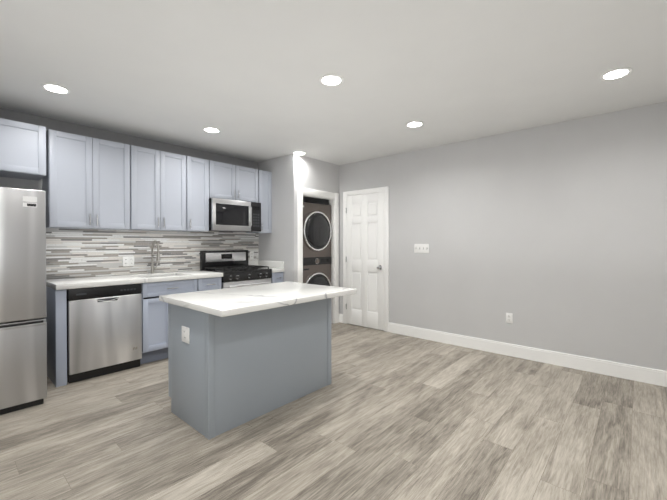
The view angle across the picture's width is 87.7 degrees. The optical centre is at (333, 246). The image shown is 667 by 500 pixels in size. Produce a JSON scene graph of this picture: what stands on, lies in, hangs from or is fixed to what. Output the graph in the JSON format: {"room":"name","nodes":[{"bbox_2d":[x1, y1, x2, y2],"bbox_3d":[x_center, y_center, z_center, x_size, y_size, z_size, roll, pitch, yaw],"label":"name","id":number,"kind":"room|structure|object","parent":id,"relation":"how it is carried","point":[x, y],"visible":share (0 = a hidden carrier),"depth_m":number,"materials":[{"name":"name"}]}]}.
{"room":"kitchen","nodes":[
{"label":"kitchen","id":0,"kind":"room"},
{"bbox_2d":[0,108,259,279],"bbox_3d":[-2.203,-0.032,4.381,0.104,2.555,4.920,0,1,41],"label":"wall","id":1,"kind":"structure","parent":0,"point":[52,124],"depth_m":3.83,"materials":[{"name":"grey paint"}]},
{"bbox_2d":[0,118,45,180],"bbox_3d":[-3.031,-0.877,3.025,0.422,0.450,0.774,0,1,41],"label":"upper cabinet","id":2,"kind":"object","parent":1,"relation":"attached to","point":[22,150],"visible":1,"depth_m":3.09,"materials":[{"name":"paint"}]},
{"bbox_2d":[42,129,129,229],"bbox_3d":[-2.551,-0.647,3.618,0.362,0.920,0.692,0,1,41],"label":"upper cabinet","id":3,"kind":"object","parent":1,"relation":"attached to","point":[85,182],"visible":1,"depth_m":3.48,"materials":[{"name":"paint"}]},
{"bbox_2d":[46,228,258,278],"bbox_3d":[-2.062,0.049,4.463,0.008,0.549,2.668,0,1,41],"label":"tile backsplash","id":4,"kind":"structure","parent":1,"relation":"attached to","point":[74,253],"depth_m":4.07,"materials":[{"name":"tile"}]},
{"bbox_2d":[123,256,133,265],"bbox_3d":[-2.397,0.173,4.067,0.010,0.115,0.120,0,1,41],"label":"outlet","id":5,"kind":"object","parent":4,"relation":"attached to","point":[128,260],"visible":1,"depth_m":4.07,"materials":[{"name":"white plastic"}]},
{"bbox_2d":[126,145,185,230],"bbox_3d":[-2.113,-0.652,4.114,0.362,0.920,0.616,0,1,41],"label":"upper cabinet","id":6,"kind":"object","parent":1,"relation":"attached to","point":[157,190],"visible":1,"depth_m":3.99,"materials":[{"name":"paint"}]},
{"bbox_2d":[181,156,208,231],"bbox_3d":[-1.808,-0.655,4.460,0.362,0.920,0.290,0,1,41],"label":"upper cabinet","id":7,"kind":"object","parent":1,"relation":"attached to","point":[197,194],"visible":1,"depth_m":4.36,"materials":[{"name":"paint"}]},
{"bbox_2d":[209,160,257,202],"bbox_3d":[-1.454,-0.877,4.860,0.362,0.485,0.767,0,1,41],"label":"upper cabinet","id":8,"kind":"object","parent":1,"relation":"attached to","point":[232,182],"visible":0.88,"depth_m":4.73,"materials":[{"name":"paint"}]},
{"bbox_2d":[209,198,260,231],"bbox_3d":[-1.425,-0.419,4.840,0.436,0.416,0.760,0,1,41],"label":"over-the-range microwave","id":9,"kind":"object","parent":8,"relation":"attached to","point":[226,215],"visible":0.94,"depth_m":4.68,"materials":[{"name":"silver metal"}]},
{"bbox_2d":[246,170,271,232],"bbox_3d":[-1.117,-0.663,5.244,0.362,0.920,0.235,0,1,41],"label":"upper cabinet","id":10,"kind":"object","parent":1,"relation":"attached to","point":[265,189],"visible":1,"depth_m":5.16,"materials":[{"name":"paint"}]},
{"bbox_2d":[256,155,287,281],"bbox_3d":[-0.872,-0.040,5.259,0.720,2.555,0.102,0,1,41],"label":"wall","id":11,"kind":"structure","parent":0,"point":[274,245],"depth_m":5.14,"materials":[{"name":"grey paint"}]},
{"bbox_2d":[288,154,339,313],"bbox_3d":[-0.276,-0.041,5.315,0.100,2.555,0.970,0,1,41],"label":"wall","id":12,"kind":"structure","parent":0,"point":[303,171],"depth_m":5.05,"materials":[{"name":"grey paint"}]},
{"bbox_2d":[297,187,340,323],"bbox_3d":[-0.277,0.192,5.294,0.150,2.090,0.965,0,1,41],"label":"door frame","id":13,"kind":"structure","parent":12,"relation":"attached to","point":[333,198],"depth_m":5.56,"materials":[{"name":"white wood"}]},
{"bbox_2d":[0,322,666,499],"bbox_3d":[0.140,1.295,2.329,6.350,0.060,5.160,0,1,41],"label":"floor","id":14,"kind":"structure","parent":0,"point":[384,415],"depth_m":2.29,"materials":[{"name":"wood"}]},
{"bbox_2d":[0,187,46,414],"bbox_3d":[-2.877,0.408,2.745,0.962,1.705,0.819,0,1,41],"label":"refrigerator","id":15,"kind":"object","parent":14,"relation":"on","point":[23,346],"visible":1,"depth_m":2.67,"materials":[{"name":"grey metal"}]},
{"bbox_2d":[46,286,66,386],"bbox_3d":[-2.673,0.821,3.324,0.603,0.870,0.080,0,1,41],"label":"cabinet filler","id":16,"kind":"object","parent":14,"relation":"on","point":[56,317],"visible":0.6,"depth_m":3.14,"materials":[{"name":"paint"}]},
{"bbox_2d":[66,283,141,383],"bbox_3d":[-2.420,0.820,3.580,0.608,0.866,0.616,0,1,41],"label":"dishwasher","id":17,"kind":"object","parent":14,"relation":"on","point":[104,330],"visible":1,"depth_m":3.36,"materials":[{"name":"silver metal"}]},
{"bbox_2d":[140,279,196,363],"bbox_3d":[-2.011,0.814,4.050,0.636,0.870,0.605,0,1,41],"label":"base cabinet","id":18,"kind":"object","parent":14,"relation":"on","point":[154,328],"visible":0.44,"depth_m":3.76,"materials":[{"name":"paint"}]},
{"bbox_2d":[46,260,284,289],"bbox_3d":[-1.815,0.393,4.268,0.619,0.332,2.638,0,1,41],"label":"countertop","id":19,"kind":"structure","parent":18,"relation":"on","point":[100,281],"depth_m":3.72,"materials":[{"name":"stone"}]},
{"bbox_2d":[150,240,159,273],"bbox_3d":[-2.112,0.126,4.154,0.219,0.401,0.093,0,1,41],"label":"faucet","id":20,"kind":"object","parent":19,"relation":"on","point":[157,257],"visible":1,"depth_m":4.17,"materials":[{"name":"silver metal"}]},
{"bbox_2d":[197,277,220,290],"bbox_3d":[-1.706,0.810,4.397,0.636,0.870,0.306,0,1,41],"label":"base cabinet","id":21,"kind":"object","parent":14,"relation":"on","point":[205,284],"visible":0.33,"depth_m":4.19,"materials":[{"name":"paint"}]},
{"bbox_2d":[200,250,271,288],"bbox_3d":[-1.326,0.649,4.790,0.664,1.185,0.761,0,1,41],"label":"range","id":22,"kind":"object","parent":14,"relation":"on","point":[234,268],"visible":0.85,"depth_m":4.74,"materials":[{"name":"grey metal"}]},
{"bbox_2d":[163,297,332,439],"bbox_3d":[-0.668,0.837,2.939,0.662,0.845,1.213,0,1,41],"label":"kitchen island","id":23,"kind":"object","parent":14,"relation":"on","point":[237,356],"depth_m":2.55,"materials":[{"name":"paint"}]},
{"bbox_2d":[159,281,356,316],"bbox_3d":[-0.567,0.394,2.857,0.900,0.040,1.310,0,1,41],"label":"island countertop","id":24,"kind":"structure","parent":23,"relation":"on","point":[245,299],"depth_m":2.62,"materials":[{"name":"white stone"}]},
{"bbox_2d":[271,272,282,282],"bbox_3d":[-1.012,0.803,5.184,0.636,0.870,0.208,0,1,41],"label":"base cabinet","id":25,"kind":"object","parent":14,"relation":"on","point":[277,277],"visible":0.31,"depth_m":4.99,"materials":[{"name":"paint"}]},
{"bbox_2d":[303,202,331,285],"bbox_3d":[-0.500,0.287,5.584,0.834,1.895,0.737,0,1,41],"label":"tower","id":26,"kind":"object","parent":14,"relation":"on","point":[317,256],"visible":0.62,"depth_m":5.29,"materials":[{"name":"grey metal"}]},
{"bbox_2d":[0,0,666,164],"bbox_3d":[0.140,-1.330,2.304,6.350,0.080,5.160,0,1,41],"label":"ceiling","id":27,"kind":"structure","parent":0,"point":[244,76],"depth_m":2.51,"materials":[{"name":"white paint"}]},
{"bbox_2d":[41,83,69,93],"bbox_3d":[-2.271,-1.291,2.843,0.188,0.012,0.188,0,1,41],"label":"recessed light","id":28,"kind":"object","parent":27,"relation":"in","point":[55,88],"visible":1,"depth_m":2.83,"materials":[{"name":"white plastic"}]},
{"bbox_2d":[203,127,220,132],"bbox_3d":[-1.359,-1.301,3.878,0.188,0.012,0.188,0,1,41],"label":"recessed light","id":29,"kind":"object","parent":27,"relation":"in","point":[212,129],"visible":1,"depth_m":3.85,"materials":[{"name":"white plastic"}]},
{"bbox_2d":[293,151,305,154],"bbox_3d":[-0.480,-1.310,4.876,0.188,0.012,0.188,0,1,41],"label":"recessed light","id":30,"kind":"object","parent":27,"relation":"in","point":[299,153],"visible":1,"depth_m":4.87,"materials":[{"name":"white plastic"}]},
{"bbox_2d":[319,74,342,85],"bbox_3d":[-0.016,-1.290,2.695,0.188,0.012,0.188,0,1,41],"label":"recessed light","id":31,"kind":"object","parent":27,"relation":"in","point":[331,80],"visible":1,"depth_m":2.69,"materials":[{"name":"white plastic"}]},
{"bbox_2d":[406,121,423,127],"bbox_3d":[0.863,-1.299,3.692,0.188,0.012,0.188,0,1,41],"label":"recessed light","id":32,"kind":"object","parent":27,"relation":"in","point":[412,124],"visible":0.98,"depth_m":3.69,"materials":[{"name":"white plastic"}]},
{"bbox_2d":[600,67,631,79],"bbox_3d":[2.109,-1.289,2.595,0.188,0.012,0.188,0,1,41],"label":"recessed light","id":33,"kind":"object","parent":27,"relation":"in","point":[617,73],"visible":1,"depth_m":2.58,"materials":[{"name":"white plastic"}]},
{"bbox_2d":[340,101,666,370],"bbox_3d":[1.812,-0.030,4.214,6.350,2.555,0.100,0,1,41],"label":"wall","id":34,"kind":"structure","parent":0,"point":[551,237],"depth_m":3.77,"materials":[{"name":"grey paint"}]},
{"bbox_2d":[346,192,383,329],"bbox_3d":[0.451,0.212,5.287,0.713,2.025,0.092,0,1,41],"label":"interior door","id":35,"kind":"structure","parent":34,"relation":"in","point":[365,256],"depth_m":5.28,"materials":[{"name":"white wood"}]},
{"bbox_2d":[414,244,428,252],"bbox_3d":[1.189,0.027,4.684,0.206,0.110,0.017,0,1,41],"label":"switch plate","id":36,"kind":"object","parent":34,"relation":"attached to","point":[421,248],"visible":1,"depth_m":4.68,"materials":[{"name":"white plastic"}]},
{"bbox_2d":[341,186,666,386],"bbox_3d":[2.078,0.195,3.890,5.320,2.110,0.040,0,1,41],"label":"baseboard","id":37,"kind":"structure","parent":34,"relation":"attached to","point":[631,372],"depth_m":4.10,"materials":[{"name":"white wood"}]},
{"bbox_2d":[506,313,512,323],"bbox_3d":[2.010,0.818,3.973,0.070,0.115,0.009,0,1,41],"label":"outlet","id":38,"kind":"object","parent":34,"relation":"attached to","point":[509,317],"visible":1,"depth_m":3.97,"materials":[{"name":"white plastic"}]}
]}

